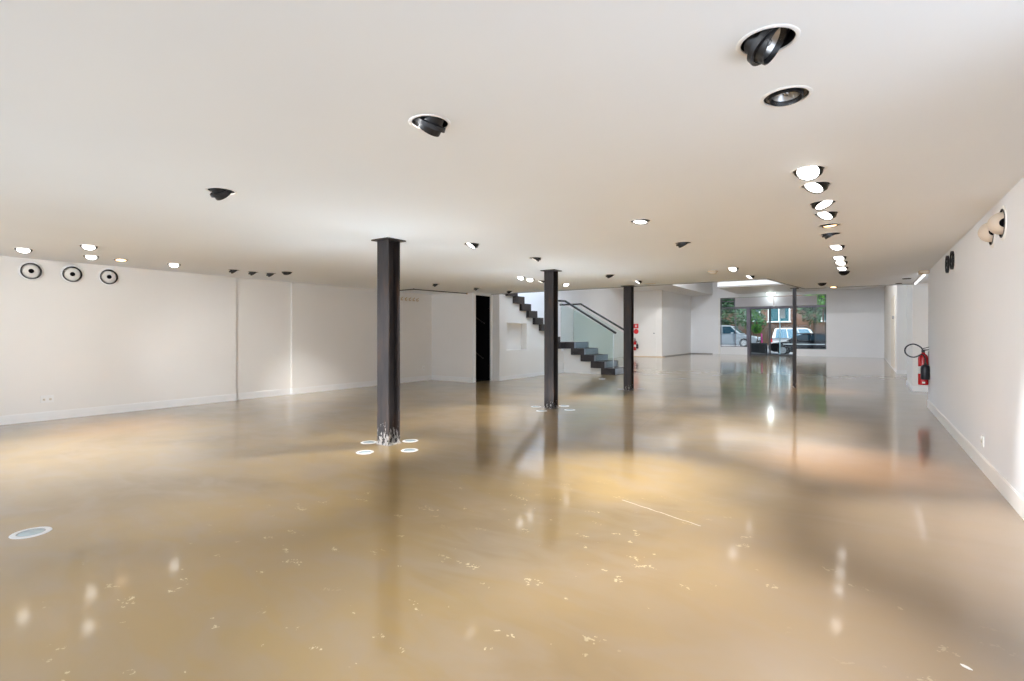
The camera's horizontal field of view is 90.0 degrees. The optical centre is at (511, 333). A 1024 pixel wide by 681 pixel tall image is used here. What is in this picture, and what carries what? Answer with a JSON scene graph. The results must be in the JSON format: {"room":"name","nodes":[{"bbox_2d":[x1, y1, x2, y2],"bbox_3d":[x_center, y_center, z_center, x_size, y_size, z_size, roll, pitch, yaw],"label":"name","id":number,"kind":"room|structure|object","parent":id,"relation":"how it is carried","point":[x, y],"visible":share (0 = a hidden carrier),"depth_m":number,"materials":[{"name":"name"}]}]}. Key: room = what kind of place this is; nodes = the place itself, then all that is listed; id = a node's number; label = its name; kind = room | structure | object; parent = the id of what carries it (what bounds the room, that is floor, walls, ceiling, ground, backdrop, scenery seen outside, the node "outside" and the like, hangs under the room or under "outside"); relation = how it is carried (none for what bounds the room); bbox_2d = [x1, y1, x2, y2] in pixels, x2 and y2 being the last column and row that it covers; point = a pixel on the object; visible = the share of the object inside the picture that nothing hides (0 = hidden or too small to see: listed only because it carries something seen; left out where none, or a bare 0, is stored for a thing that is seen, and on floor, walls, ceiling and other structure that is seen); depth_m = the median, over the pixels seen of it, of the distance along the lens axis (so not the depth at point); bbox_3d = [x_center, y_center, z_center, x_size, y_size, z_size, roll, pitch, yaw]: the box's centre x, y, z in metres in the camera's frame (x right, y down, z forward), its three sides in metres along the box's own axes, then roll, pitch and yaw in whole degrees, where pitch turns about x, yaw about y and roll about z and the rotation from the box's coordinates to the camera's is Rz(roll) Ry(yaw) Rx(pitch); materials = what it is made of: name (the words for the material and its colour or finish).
{"room":"empty retail space","nodes":[
{"label":"empty retail space","id":0,"kind":"room"},
{"bbox_2d":[0,256,431,415],"bbox_3d":[-5.376,0.094,10.569,0.250,2.450,10.500,0,0,35],"label":"wall","id":1,"kind":"structure","parent":0,"point":[150,335],"depth_m":9.30,"materials":[{"name":"paint"}]},
{"bbox_2d":[18,261,43,280],"bbox_3d":[-7.202,-0.943,7.668,0.040,0.294,0.294,0,0,35],"label":"air nozzle","id":2,"kind":"object","parent":1,"relation":"attached to","point":[28,272],"visible":1,"depth_m":7.66,"materials":[{"name":"white plastic"}]},
{"bbox_2d":[40,395,53,402],"bbox_3d":[-7.105,0.994,7.826,0.020,0.110,0.155,0,0,35],"label":"wall socket","id":3,"kind":"object","parent":1,"relation":"attached to","point":[48,398],"visible":1,"depth_m":7.83,"materials":[{"name":"white plastic"}]},
{"bbox_2d":[60,265,83,282],"bbox_3d":[-6.927,-0.943,8.067,0.040,0.294,0.294,0,0,35],"label":"air nozzle","id":4,"kind":"object","parent":1,"relation":"attached to","point":[69,275],"visible":1,"depth_m":8.06,"materials":[{"name":"white plastic"}]},
{"bbox_2d":[98,268,118,285],"bbox_3d":[-6.657,-0.943,8.459,0.040,0.294,0.294,0,0,35],"label":"air nozzle","id":5,"kind":"object","parent":1,"relation":"attached to","point":[104,275],"visible":1,"depth_m":8.45,"materials":[{"name":"white plastic"}]},
{"bbox_2d":[0,375,431,424],"bbox_3d":[-5.302,1.252,10.488,0.064,0.133,10.450,0,0,35],"label":"baseboard","id":6,"kind":"structure","parent":1,"relation":"attached to","point":[81,412],"depth_m":9.25,"materials":[{"name":"paint"}]},
{"bbox_2d":[432,292,471,381],"bbox_3d":[-1.665,0.094,14.387,1.525,2.450,0.100,0,0,35],"label":"wall","id":7,"kind":"structure","parent":0,"point":[451,313],"depth_m":14.33,"materials":[{"name":"paint"}]},
{"bbox_2d":[432,375,470,381],"bbox_3d":[-1.724,1.252,14.359,1.440,0.133,0.014,0,0,35],"label":"baseboard","id":8,"kind":"structure","parent":7,"relation":"attached to","point":[434,377],"depth_m":14.33,"materials":[{"name":"paint"}]},
{"bbox_2d":[476,295,489,381],"bbox_3d":[-1.433,0.099,14.720,1.490,2.440,0.709,0,0,35],"label":"doorway","id":9,"kind":"structure","parent":0,"point":[482,302],"depth_m":14.73,"materials":[{"name":"black"}]},
{"bbox_2d":[0,354,1023,680],"bbox_3d":[4.764,1.419,15.542,13.400,0.200,39.000,0,0,35],"label":"floor","id":10,"kind":"structure","parent":0,"point":[715,517],"depth_m":3.37,"materials":[{"name":"concrete"}]},
{"bbox_2d":[9,527,51,538],"bbox_3d":[-3.191,1.316,3.397,0.212,0.004,0.212,0,0,35],"label":"uplight","id":11,"kind":"object","parent":10,"relation":"on","point":[36,531],"visible":1,"depth_m":3.39,"materials":[{"name":"white glass"}]},
{"bbox_2d":[356,450,373,453],"bbox_3d":[-1.639,1.316,5.709,0.196,0.004,0.196,0,0,35],"label":"uplight","id":12,"kind":"object","parent":10,"relation":"on","point":[362,451],"visible":1,"depth_m":5.69,"materials":[{"name":"white glass"}]},
{"bbox_2d":[361,441,376,443],"bbox_3d":[-1.742,1.316,6.229,0.196,0.004,0.196,0,0,35],"label":"uplight","id":13,"kind":"object","parent":10,"relation":"on","point":[363,442],"visible":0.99,"depth_m":6.21,"materials":[{"name":"white glass"}]},
{"bbox_2d":[371,237,405,445],"bbox_3d":[-1.486,0.094,6.169,0.295,2.450,0.285,0,0,35],"label":"steel column","id":14,"kind":"structure","parent":10,"relation":"on","point":[388,248],"depth_m":6.14,"materials":[{"name":"black metal"}]},
{"bbox_2d":[401,448,417,451],"bbox_3d":[-1.160,1.316,5.804,0.196,0.004,0.196,0,0,35],"label":"uplight","id":15,"kind":"object","parent":10,"relation":"on","point":[407,449],"visible":1,"depth_m":5.78,"materials":[{"name":"white glass"}]},
{"bbox_2d":[402,439,417,442],"bbox_3d":[-1.255,1.316,6.319,0.196,0.004,0.196,0,0,35],"label":"uplight","id":16,"kind":"object","parent":10,"relation":"on","point":[406,440],"visible":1,"depth_m":6.32,"materials":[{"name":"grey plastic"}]},
{"bbox_2d":[540,269,560,408],"bbox_3d":[0.697,0.094,9.115,0.285,2.450,0.270,0,0,35],"label":"steel column","id":17,"kind":"structure","parent":10,"relation":"on","point":[550,276],"depth_m":9.06,"materials":[{"name":"black metal"}]},
{"bbox_2d":[504,293,623,374],"bbox_3d":[0.616,-0.096,16.629,4.896,2.830,4.820,0,0,35],"label":"staircase","id":18,"kind":"structure","parent":10,"relation":"on","point":[608,367],"depth_m":16.92,"materials":[{"name":"paint"}]},
{"bbox_2d":[621,285,635,390],"bbox_3d":[2.746,0.094,12.051,0.285,2.450,0.270,0,0,35],"label":"steel column","id":19,"kind":"structure","parent":10,"relation":"on","point":[628,289],"depth_m":11.99,"materials":[{"name":"black metal"}]},
{"bbox_2d":[790,288,798,387],"bbox_3d":[6.968,0.094,12.626,0.175,2.450,0.220,0,0,35],"label":"steel column","id":20,"kind":"structure","parent":10,"relation":"on","point":[794,289],"depth_m":12.57,"materials":[{"name":"black metal"}]},
{"bbox_2d":[907,283,927,386],"bbox_3d":[10.095,-1.181,12.352,0.800,5.000,1.900,0,0,35],"label":"wall pier","id":21,"kind":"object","parent":10,"relation":"on","point":[917,295],"visible":0.29,"depth_m":11.76,"materials":[{"name":"paint"}]},
{"bbox_2d":[906,380,927,391],"bbox_3d":[10.086,1.260,12.351,0.814,0.118,1.914,0,0,35],"label":"baseboard","id":22,"kind":"object","parent":21,"relation":"attached to","point":[912,388],"visible":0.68,"depth_m":11.74,"materials":[{"name":"paint"}]},
{"bbox_2d":[904,343,929,384],"bbox_3d":[7.293,0.540,9.176,0.248,0.739,0.367,0,0,-30],"label":"fire extinguisher","id":23,"kind":"object","parent":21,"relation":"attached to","point":[923,359],"visible":0.99,"depth_m":9.10,"materials":[{"name":"red metal"}]},
{"bbox_2d":[0,0,1023,294],"bbox_3d":[-1.020,-1.291,7.153,13.400,0.320,18.620,0,0,35],"label":"ceiling","id":24,"kind":"structure","parent":0,"point":[573,122],"depth_m":2.92,"materials":[{"name":"paint"}]},
{"bbox_2d":[12,248,33,253],"bbox_3d":[-6.501,-1.176,6.814,0.224,0.209,0.224,0,0,35],"label":"recessed light","id":25,"kind":"object","parent":24,"relation":"in","point":[20,250],"visible":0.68,"depth_m":6.81,"materials":[{"name":"white plastic"}]},
{"bbox_2d":[78,244,98,250],"bbox_3d":[-5.437,-1.177,6.578,0.224,0.207,0.224,0,0,35],"label":"recessed light","id":26,"kind":"object","parent":24,"relation":"in","point":[85,247],"visible":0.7,"depth_m":6.57,"materials":[{"name":"white plastic"}]},
{"bbox_2d":[81,255,100,260],"bbox_3d":[-6.103,-1.176,7.426,0.224,0.210,0.224,0,0,35],"label":"recessed light","id":27,"kind":"object","parent":24,"relation":"in","point":[88,257],"visible":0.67,"depth_m":7.42,"materials":[{"name":"white plastic"}]},
{"bbox_2d":[113,258,129,261],"bbox_3d":[-5.937,-1.190,7.773,0.224,0.181,0.224,0,0,35],"label":"recessed light","id":28,"kind":"object","parent":24,"relation":"in","point":[115,259],"visible":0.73,"depth_m":7.76,"materials":[{"name":"white plastic"}]},
{"bbox_2d":[166,263,181,267],"bbox_3d":[-5.460,-1.174,8.271,0.224,0.214,0.224,0,0,35],"label":"recessed light","id":29,"kind":"object","parent":24,"relation":"in","point":[172,265],"visible":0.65,"depth_m":8.26,"materials":[{"name":"white plastic"}]},
{"bbox_2d":[205,187,236,199],"bbox_3d":[-2.297,-1.166,4.050,0.224,0.230,0.224,0,0,35],"label":"recessed light","id":30,"kind":"object","parent":24,"relation":"in","point":[219,193],"visible":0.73,"depth_m":4.00,"materials":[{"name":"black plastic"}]},
{"bbox_2d":[227,269,240,273],"bbox_3d":[-4.913,-1.171,9.047,0.224,0.219,0.224,0,0,35],"label":"recessed light","id":31,"kind":"object","parent":24,"relation":"in","point":[231,271],"visible":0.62,"depth_m":8.98,"materials":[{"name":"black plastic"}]},
{"bbox_2d":[409,114,450,136],"bbox_3d":[-0.440,-1.168,2.745,0.224,0.227,0.224,0,0,35],"label":"recessed light","id":32,"kind":"object","parent":24,"relation":"in","point":[433,125],"visible":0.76,"depth_m":2.69,"materials":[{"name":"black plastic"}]},
{"bbox_2d":[400,288,467,293],"bbox_3d":[-2.148,-1.107,13.241,2.251,0.047,0.899,0,0,-18],"label":"track","id":33,"kind":"object","parent":24,"relation":"attached to","point":[413,288],"visible":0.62,"depth_m":13.09,"materials":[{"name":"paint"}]},
{"bbox_2d":[463,242,479,248],"bbox_3d":[-0.507,-1.175,6.435,0.224,0.213,0.224,0,0,35],"label":"recessed light","id":34,"kind":"object","parent":24,"relation":"in","point":[472,245],"visible":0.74,"depth_m":6.40,"materials":[{"name":"white plastic"}]},
{"bbox_2d":[528,257,541,261],"bbox_3d":[0.346,-1.178,7.620,0.224,0.205,0.224,0,0,35],"label":"recessed light","id":35,"kind":"object","parent":24,"relation":"in","point":[534,258],"visible":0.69,"depth_m":7.56,"materials":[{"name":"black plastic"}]},
{"bbox_2d":[491,279,765,294],"bbox_3d":[1.159,-1.150,13.335,9.970,0.062,0.026,0,0,35],"label":"trim","id":36,"kind":"structure","parent":24,"relation":"attached to","point":[753,279],"depth_m":11.85,"materials":[{"name":"grey plastic"}]},
{"bbox_2d":[629,218,651,224],"bbox_3d":[1.287,-1.193,5.125,0.224,0.176,0.224,0,0,35],"label":"recessed light","id":37,"kind":"object","parent":24,"relation":"in","point":[643,221],"visible":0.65,"depth_m":5.10,"materials":[{"name":"white plastic"}]},
{"bbox_2d":[616,282,712,295],"bbox_3d":[9.061,-3.101,30.496,3.300,1.140,9.500,0,0,35],"label":"bulkhead","id":38,"kind":"object","parent":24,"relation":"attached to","point":[695,289],"visible":0.14,"depth_m":29.79,"materials":[{"name":"white paint"}]},
{"bbox_2d":[674,241,692,247],"bbox_3d":[2.124,-1.175,6.358,0.224,0.213,0.224,0,0,35],"label":"recessed light","id":39,"kind":"object","parent":24,"relation":"in","point":[682,243],"visible":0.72,"depth_m":6.31,"materials":[{"name":"black plastic"}]},
{"bbox_2d":[726,267,739,271],"bbox_3d":[3.787,-1.174,8.770,0.224,0.213,0.224,0,0,35],"label":"recessed light","id":40,"kind":"object","parent":24,"relation":"in","point":[732,269],"visible":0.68,"depth_m":8.75,"materials":[{"name":"white glass"}]},
{"bbox_2d":[736,24,800,65],"bbox_3d":[0.988,-1.166,1.979,0.224,0.231,0.224,0,0,35],"label":"recessed light","id":41,"kind":"object","parent":24,"relation":"in","point":[760,46],"visible":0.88,"depth_m":1.97,"materials":[{"name":"black metal"}]},
{"bbox_2d":[767,279,804,288],"bbox_3d":[6.252,-1.150,11.621,0.052,0.062,3.093,0,0,42],"label":"trim","id":42,"kind":"structure","parent":24,"relation":"attached to","point":[767,279],"depth_m":11.57,"materials":[{"name":"grey paint"}]},
{"bbox_2d":[760,85,812,106],"bbox_3d":[1.306,-1.198,2.440,0.224,0.167,0.224,0,0,35],"label":"recessed light","id":43,"kind":"object","parent":24,"relation":"in","point":[789,95],"visible":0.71,"depth_m":2.45,"materials":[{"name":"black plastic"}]},
{"bbox_2d":[717,279,884,293],"bbox_3d":[15.924,-3.101,28.224,7.540,1.140,5.350,0,0,35],"label":"bulkhead","id":44,"kind":"object","parent":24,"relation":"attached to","point":[771,288],"visible":0.29,"depth_m":28.48,"materials":[{"name":"white paint"}]},
{"bbox_2d":[717,283,784,287],"bbox_3d":[14.397,-2.566,26.009,7.540,0.070,0.030,0,0,35],"label":"trim","id":45,"kind":"structure","parent":44,"relation":"attached to","point":[781,283],"depth_m":27.23,"materials":[{"name":"white paint"}]},
{"bbox_2d":[790,165,827,180],"bbox_3d":[2.047,-1.173,3.532,0.224,0.216,0.224,0,0,35],"label":"recessed light","id":46,"kind":"object","parent":24,"relation":"in","point":[810,172],"visible":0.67,"depth_m":3.52,"materials":[{"name":"white glass"}]},
{"bbox_2d":[799,181,832,193],"bbox_3d":[2.305,-1.175,3.889,0.224,0.211,0.224,0,0,35],"label":"recessed light","id":47,"kind":"object","parent":24,"relation":"in","point":[816,187],"visible":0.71,"depth_m":3.86,"materials":[{"name":"white plastic"}]},
{"bbox_2d":[808,200,837,210],"bbox_3d":[2.682,-1.179,4.418,0.224,0.204,0.224,0,0,35],"label":"recessed light","id":48,"kind":"object","parent":24,"relation":"in","point":[819,205],"visible":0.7,"depth_m":4.40,"materials":[{"name":"white glass"}]},
{"bbox_2d":[813,211,839,220],"bbox_3d":[2.949,-1.175,4.805,0.224,0.212,0.224,0,0,35],"label":"recessed light","id":49,"kind":"object","parent":24,"relation":"in","point":[825,215],"visible":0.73,"depth_m":4.78,"materials":[{"name":"white plastic"}]},
{"bbox_2d":[817,223,842,227],"bbox_3d":[3.301,-1.197,5.316,0.224,0.168,0.224,0,0,35],"label":"recessed light","id":50,"kind":"object","parent":24,"relation":"in","point":[827,225],"visible":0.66,"depth_m":5.29,"materials":[{"name":"white plastic"}]},
{"bbox_2d":[819,232,841,238],"bbox_3d":[3.602,-1.177,5.788,0.224,0.207,0.224,0,0,35],"label":"recessed light","id":51,"kind":"object","parent":24,"relation":"in","point":[824,235],"visible":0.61,"depth_m":5.75,"materials":[{"name":"black plastic"}]},
{"bbox_2d":[827,245,846,250],"bbox_3d":[4.175,-1.177,6.584,0.224,0.208,0.224,0,0,35],"label":"recessed light","id":52,"kind":"object","parent":24,"relation":"in","point":[833,247],"visible":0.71,"depth_m":6.57,"materials":[{"name":"white plastic"}]},
{"bbox_2d":[830,256,847,260],"bbox_3d":[4.808,-1.175,7.520,0.224,0.212,0.224,0,0,35],"label":"recessed light","id":53,"kind":"object","parent":24,"relation":"in","point":[836,258],"visible":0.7,"depth_m":7.50,"materials":[{"name":"white plastic"}]},
{"bbox_2d":[833,261,849,265],"bbox_3d":[5.166,-1.175,8.038,0.224,0.211,0.224,0,0,35],"label":"recessed light","id":54,"kind":"object","parent":24,"relation":"in","point":[839,263],"visible":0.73,"depth_m":8.02,"materials":[{"name":"white plastic"}]},
{"bbox_2d":[835,267,848,270],"bbox_3d":[5.611,-1.175,8.703,0.224,0.211,0.224,0,0,35],"label":"recessed light","id":55,"kind":"object","parent":24,"relation":"in","point":[837,268],"visible":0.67,"depth_m":8.69,"materials":[{"name":"white plastic"}]},
{"bbox_2d":[838,271,850,274],"bbox_3d":[6.011,-1.169,9.265,0.224,0.224,0.224,0,0,35],"label":"recessed light","id":56,"kind":"object","parent":24,"relation":"in","point":[839,272],"visible":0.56,"depth_m":9.22,"materials":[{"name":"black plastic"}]},
{"bbox_2d":[806,284,910,288],"bbox_3d":[8.177,-1.150,12.142,2.120,0.062,0.025,0,0,35],"label":"trim","id":57,"kind":"structure","parent":24,"relation":"attached to","point":[897,284],"depth_m":12.07,"materials":[{"name":"grey plastic"}]},
{"bbox_2d":[913,274,925,284],"bbox_3d":[8.177,-1.103,10.274,0.060,0.061,2.300,0,0,35],"label":"strip light","id":58,"kind":"object","parent":24,"relation":"hanging from","point":[921,276],"visible":0.8,"depth_m":10.23,"materials":[{"name":"white plastic"}]},
{"bbox_2d":[918,270,929,274],"bbox_3d":[7.364,-1.103,9.155,0.143,0.055,0.206,0,0,35],"label":"sensor box","id":59,"kind":"object","parent":24,"relation":"attached to","point":[920,271],"visible":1,"depth_m":9.09,"materials":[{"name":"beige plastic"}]},
{"bbox_2d":[492,294,563,380],"bbox_3d":[0.592,0.094,16.080,0.280,2.450,3.750,0,0,35],"label":"wall","id":60,"kind":"structure","parent":0,"point":[517,343],"depth_m":15.18,"materials":[{"name":"paint"}]},
{"bbox_2d":[472,292,491,382],"bbox_3d":[-0.816,0.094,14.265,0.042,2.450,0.877,0,0,35],"label":"door frame","id":61,"kind":"structure","parent":60,"relation":"attached to","point":[474,294],"depth_m":13.97,"materials":[{"name":"paint"}]},
{"bbox_2d":[500,369,563,380],"bbox_3d":[0.719,1.265,16.005,0.014,0.108,3.730,0,0,35],"label":"baseboard","id":62,"kind":"structure","parent":60,"relation":"attached to","point":[562,370],"depth_m":15.47,"materials":[{"name":"paint"}]},
{"bbox_2d":[518,288,623,357],"bbox_3d":[2.118,-1.181,23.288,0.150,5.000,17.350,0,0,35],"label":"wall","id":63,"kind":"structure","parent":0,"point":[607,302],"depth_m":25.92,"materials":[{"name":"white paint"}]},
{"bbox_2d":[564,349,600,373],"bbox_3d":[2.444,0.849,17.154,1.550,0.940,0.100,0,0,35],"label":"wall","id":64,"kind":"structure","parent":0,"point":[572,363],"depth_m":17.28,"materials":[{"name":"paint"}]},
{"bbox_2d":[634,290,662,355],"bbox_3d":[7.846,-1.181,29.967,1.900,5.000,0.150,0,0,35],"label":"wall","id":65,"kind":"structure","parent":0,"point":[651,300],"depth_m":29.67,"materials":[{"name":"paint"}]},
{"bbox_2d":[638,311,656,355],"bbox_3d":[7.860,0.009,29.793,1.080,2.620,0.120,0,0,35],"label":"door","id":66,"kind":"structure","parent":65,"relation":"in","point":[647,321],"depth_m":29.81,"materials":[{"name":"paint"}]},
{"bbox_2d":[663,290,690,354],"bbox_3d":[10.255,-1.181,31.919,0.150,5.000,5.800,0,0,35],"label":"wall","id":67,"kind":"structure","parent":0,"point":[676,307],"depth_m":31.68,"materials":[{"name":"white paint"}]},
{"bbox_2d":[665,353,712,356],"bbox_3d":[10.922,1.289,31.521,1.400,0.060,5.700,0,0,35],"label":"baseboard","id":68,"kind":"structure","parent":67,"relation":"attached to","point":[686,353],"depth_m":33.52,"materials":[{"name":"grey plastic"}]},
{"bbox_2d":[691,282,883,357],"bbox_3d":[16.665,-1.181,31.174,11.550,5.000,0.250,0,0,35],"label":"wall","id":69,"kind":"structure","parent":0,"point":[854,317],"depth_m":29.50,"materials":[{"name":"white paint"}]},
{"bbox_2d":[718,298,719,353],"bbox_3d":[13.446,-0.511,33.200,0.110,3.660,0.070,0,0,35],"label":"trim","id":70,"kind":"structure","parent":69,"relation":"attached to","point":[718,298],"depth_m":33.18,"materials":[{"name":"paint"}]},
{"bbox_2d":[721,298,734,307],"bbox_3d":[13.933,-1.991,33.052,0.860,0.620,0.080,0,0,35],"label":"window","id":71,"kind":"structure","parent":69,"relation":"in","point":[723,298],"depth_m":33.00,"materials":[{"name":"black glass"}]},
{"bbox_2d":[720,347,746,354],"bbox_3d":[14.213,1.069,32.859,1.660,0.500,0.200,0,0,35],"label":"sill","id":72,"kind":"structure","parent":69,"relation":"attached to","point":[723,350],"depth_m":32.74,"materials":[{"name":"white paint"}]},
{"bbox_2d":[721,308,746,346],"bbox_3d":[14.229,-0.411,32.848,1.580,2.460,0.080,0,0,35],"label":"window","id":73,"kind":"structure","parent":69,"relation":"in","point":[730,308],"depth_m":32.76,"materials":[{"name":"grey metal"}]},
{"bbox_2d":[747,307,749,354],"bbox_3d":[14.954,-0.181,32.330,0.160,3.000,0.150,0,0,35],"label":"post","id":74,"kind":"object","parent":69,"relation":"attached to","point":[748,308],"visible":1,"depth_m":32.27,"materials":[{"name":"grey metal"}]},
{"bbox_2d":[735,296,773,306],"bbox_3d":[15.137,-2.001,32.015,2.180,0.600,0.115,0,0,35],"label":"fascia board","id":75,"kind":"object","parent":69,"relation":"attached to","point":[747,301],"visible":1,"depth_m":31.95,"materials":[{"name":"paint"}]},
{"bbox_2d":[750,308,769,354],"bbox_3d":[15.463,-0.151,31.951,1.090,2.900,0.156,0,0,35],"label":"door","id":76,"kind":"structure","parent":69,"relation":"in","point":[754,308],"depth_m":31.89,"materials":[{"name":"grey metal"}]},
{"bbox_2d":[735,305,825,308],"bbox_3d":[16.337,-1.651,31.377,5.000,0.100,0.130,0,0,35],"label":"trim","id":77,"kind":"structure","parent":69,"relation":"attached to","point":[815,305],"depth_m":31.29,"materials":[{"name":"grey metal"}]},
{"bbox_2d":[770,307,792,354],"bbox_3d":[16.464,-0.151,31.261,1.300,2.900,0.156,0,0,35],"label":"door","id":78,"kind":"structure","parent":69,"relation":"in","point":[792,307],"depth_m":31.61,"materials":[{"name":"grey metal"}]},
{"bbox_2d":[774,295,816,306],"bbox_3d":[16.998,-1.981,30.732,2.260,0.600,0.115,0,0,35],"label":"fascia board","id":79,"kind":"object","parent":69,"relation":"attached to","point":[810,300],"visible":0.87,"depth_m":30.60,"materials":[{"name":"paint"}]},
{"bbox_2d":[797,349,825,356],"bbox_3d":[17.749,1.109,30.421,1.590,0.420,0.200,0,0,35],"label":"sill","id":80,"kind":"structure","parent":69,"relation":"attached to","point":[800,352],"depth_m":30.31,"materials":[{"name":"white paint"}]},
{"bbox_2d":[797,307,825,348],"bbox_3d":[17.749,-0.351,30.421,1.550,2.500,0.080,0,0,35],"label":"window","id":81,"kind":"structure","parent":69,"relation":"in","point":[815,333],"depth_m":30.25,"materials":[{"name":"grey metal"}]},
{"bbox_2d":[884,285,906,369],"bbox_3d":[17.041,-1.181,22.443,0.820,5.000,13.700,0,0,35],"label":"wall","id":82,"kind":"structure","parent":0,"point":[900,291],"depth_m":17.03,"materials":[{"name":"paint"}]},
{"bbox_2d":[891,295,894,368],"bbox_3d":[14.442,-0.066,19.467,0.080,2.670,2.750,0,0,35],"label":"door","id":83,"kind":"structure","parent":82,"relation":"in","point":[893,297],"depth_m":18.81,"materials":[{"name":"white wood"}]},
{"bbox_2d":[884,356,906,373],"bbox_3d":[17.031,1.260,22.442,0.834,0.118,13.714,0,0,35],"label":"baseboard","id":84,"kind":"structure","parent":82,"relation":"attached to","point":[886,359],"depth_m":17.02,"materials":[{"name":"paint"}]},
{"bbox_2d":[928,177,1023,497],"bbox_3d":[4.898,0.094,5.290,0.180,2.450,9.470,0,0,35],"label":"wall","id":85,"kind":"structure","parent":0,"point":[976,311],"depth_m":4.85,"materials":[{"name":"white paint"}]},
{"bbox_2d":[945,253,949,274],"bbox_3d":[5.915,-0.946,6.951,0.035,0.294,0.294,0,0,35],"label":"air nozzle","id":86,"kind":"object","parent":85,"relation":"attached to","point":[947,265],"visible":0.91,"depth_m":6.90,"materials":[{"name":"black plastic"}]},
{"bbox_2d":[949,249,955,270],"bbox_3d":[5.654,-0.946,6.572,0.035,0.294,0.294,0,0,35],"label":"air nozzle","id":87,"kind":"object","parent":85,"relation":"attached to","point":[952,261],"visible":1,"depth_m":6.51,"materials":[{"name":"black plastic"}]},
{"bbox_2d":[927,400,1023,519],"bbox_3d":[4.818,1.250,5.345,0.014,0.138,9.470,0,0,35],"label":"baseboard","id":88,"kind":"structure","parent":85,"relation":"attached to","point":[1010,494],"depth_m":4.78,"materials":[{"name":"paint"}]},
{"bbox_2d":[978,215,995,247],"bbox_3d":[4.304,-0.916,4.587,0.192,0.294,0.228,0,0,-5],"label":"air nozzle","id":89,"kind":"object","parent":85,"relation":"attached to","point":[984,234],"visible":0.47,"depth_m":4.57,"materials":[{"name":"white plastic"}]},
{"bbox_2d":[987,205,1006,240],"bbox_3d":[4.060,-0.916,4.233,0.192,0.294,0.228,0,0,-5],"label":"air nozzle","id":90,"kind":"object","parent":85,"relation":"attached to","point":[997,223],"visible":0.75,"depth_m":4.20,"materials":[{"name":"white plastic"}]},
{"label":"outside","id":91,"kind":"structure","parent":0,"visible":0},
{"bbox_2d":[720,344,792,354],"bbox_3d":[31.758,1.169,46.063,80.000,1.500,38.100,0,0,35],"label":"ground","id":92,"kind":"structure","parent":91,"point":[772,352],"depth_m":37.33,"materials":[{"name":"concrete"}]},
{"bbox_2d":[720,297,745,327],"bbox_3d":[18.479,-2.239,47.016,6.534,6.744,4.442,0,0,35],"label":"street tree","id":93,"kind":"object","parent":92,"relation":"on","point":[725,321],"visible":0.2,"depth_m":45.55,"materials":[{"name":"green plant"}]},
{"bbox_2d":[720,325,760,345],"bbox_3d":[16.195,0.149,38.634,4.532,1.620,2.070,0,0,35],"label":"car","id":94,"kind":"object","parent":92,"relation":"on","point":[728,332],"visible":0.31,"depth_m":37.69,"materials":[{"name":"silver metal"}]},
{"bbox_2d":[733,296,767,335],"bbox_3d":[19.989,-1.263,42.739,3.031,4.986,2.101,0,0,35],"label":"street tree","id":95,"kind":"object","parent":92,"relation":"on","point":[759,321],"visible":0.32,"depth_m":42.48,"materials":[{"name":"green plant"}]},
{"bbox_2d":[751,343,766,353],"bbox_3d":[16.351,0.984,34.093,1.120,0.770,0.560,0,0,35],"label":"planter box","id":96,"kind":"object","parent":92,"relation":"on","point":[755,347],"visible":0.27,"depth_m":33.77,"materials":[{"name":"black"}]},
{"bbox_2d":[751,321,761,342],"bbox_3d":[16.314,-0.129,34.126,0.715,1.428,0.718,0,0,35],"label":"topiary tree","id":97,"kind":"object","parent":96,"relation":"on","point":[756,328],"visible":1,"depth_m":33.97,"materials":[{"name":"green plant"}]},
{"bbox_2d":[751,309,761,335],"bbox_3d":[16.193,-0.587,34.271,0.988,2.336,0.516,0,0,35],"label":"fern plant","id":98,"kind":"object","parent":96,"relation":"on","point":[756,315],"visible":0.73,"depth_m":34.21,"materials":[{"name":"green plant"}]},
{"bbox_2d":[720,295,824,324],"bbox_3d":[29.685,-4.531,53.627,29.000,12.300,7.200,0,0,35],"label":"brick house","id":99,"kind":"structure","parent":92,"relation":"on","point":[788,319],"depth_m":51.60,"materials":[{"name":"brown brick"}]},
{"bbox_2d":[731,324,823,344],"bbox_3d":[27.412,0.204,46.727,32.090,2.230,0.100,0,0,35],"label":"road","id":100,"kind":"structure","parent":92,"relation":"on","point":[819,327],"depth_m":48.58,"materials":[{"name":"grey asphalt"}]},
{"bbox_2d":[771,328,813,342],"bbox_3d":[22.862,0.449,40.111,4.432,1.860,2.120,0,0,35],"label":"car","id":101,"kind":"object","parent":92,"relation":"on","point":[786,333],"visible":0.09,"depth_m":40.12,"materials":[{"name":"white paint"}]},
{"bbox_2d":[768,334,824,353],"bbox_3d":[19.282,0.656,33.348,4.532,1.445,2.070,0,0,35],"label":"car","id":102,"kind":"object","parent":92,"relation":"on","point":[803,340],"visible":0.45,"depth_m":32.82,"materials":[{"name":"black paint"}]},
{"bbox_2d":[797,295,824,332],"bbox_3d":[25.584,-1.355,43.120,3.184,5.361,2.131,0,0,35],"label":"street tree","id":103,"kind":"object","parent":92,"relation":"on","point":[807,310],"visible":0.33,"depth_m":43.10,"materials":[{"name":"green plant"}]},
{"bbox_2d":[806,294,825,332],"bbox_3d":[22.936,-1.646,37.634,2.953,5.938,1.896,0,0,35],"label":"street tree","id":104,"kind":"object","parent":92,"relation":"on","point":[823,297],"visible":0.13,"depth_m":37.61,"materials":[{"name":"green plant"}]},
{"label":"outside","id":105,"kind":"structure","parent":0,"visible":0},
{"bbox_3d":[16.775,1.534,32.259,15.000,0.370,1.640,0,0,35],"label":"footpath","id":106,"kind":"object","parent":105,"visible":0},
{"bbox_2d":[779,309,784,353],"bbox_3d":[17.181,-0.151,32.610,0.390,3.000,0.180,0,0,35],"label":"post","id":107,"kind":"object","parent":106,"relation":"on","point":[781,311],"visible":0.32,"depth_m":32.65,"materials":[{"name":"grey metal"}]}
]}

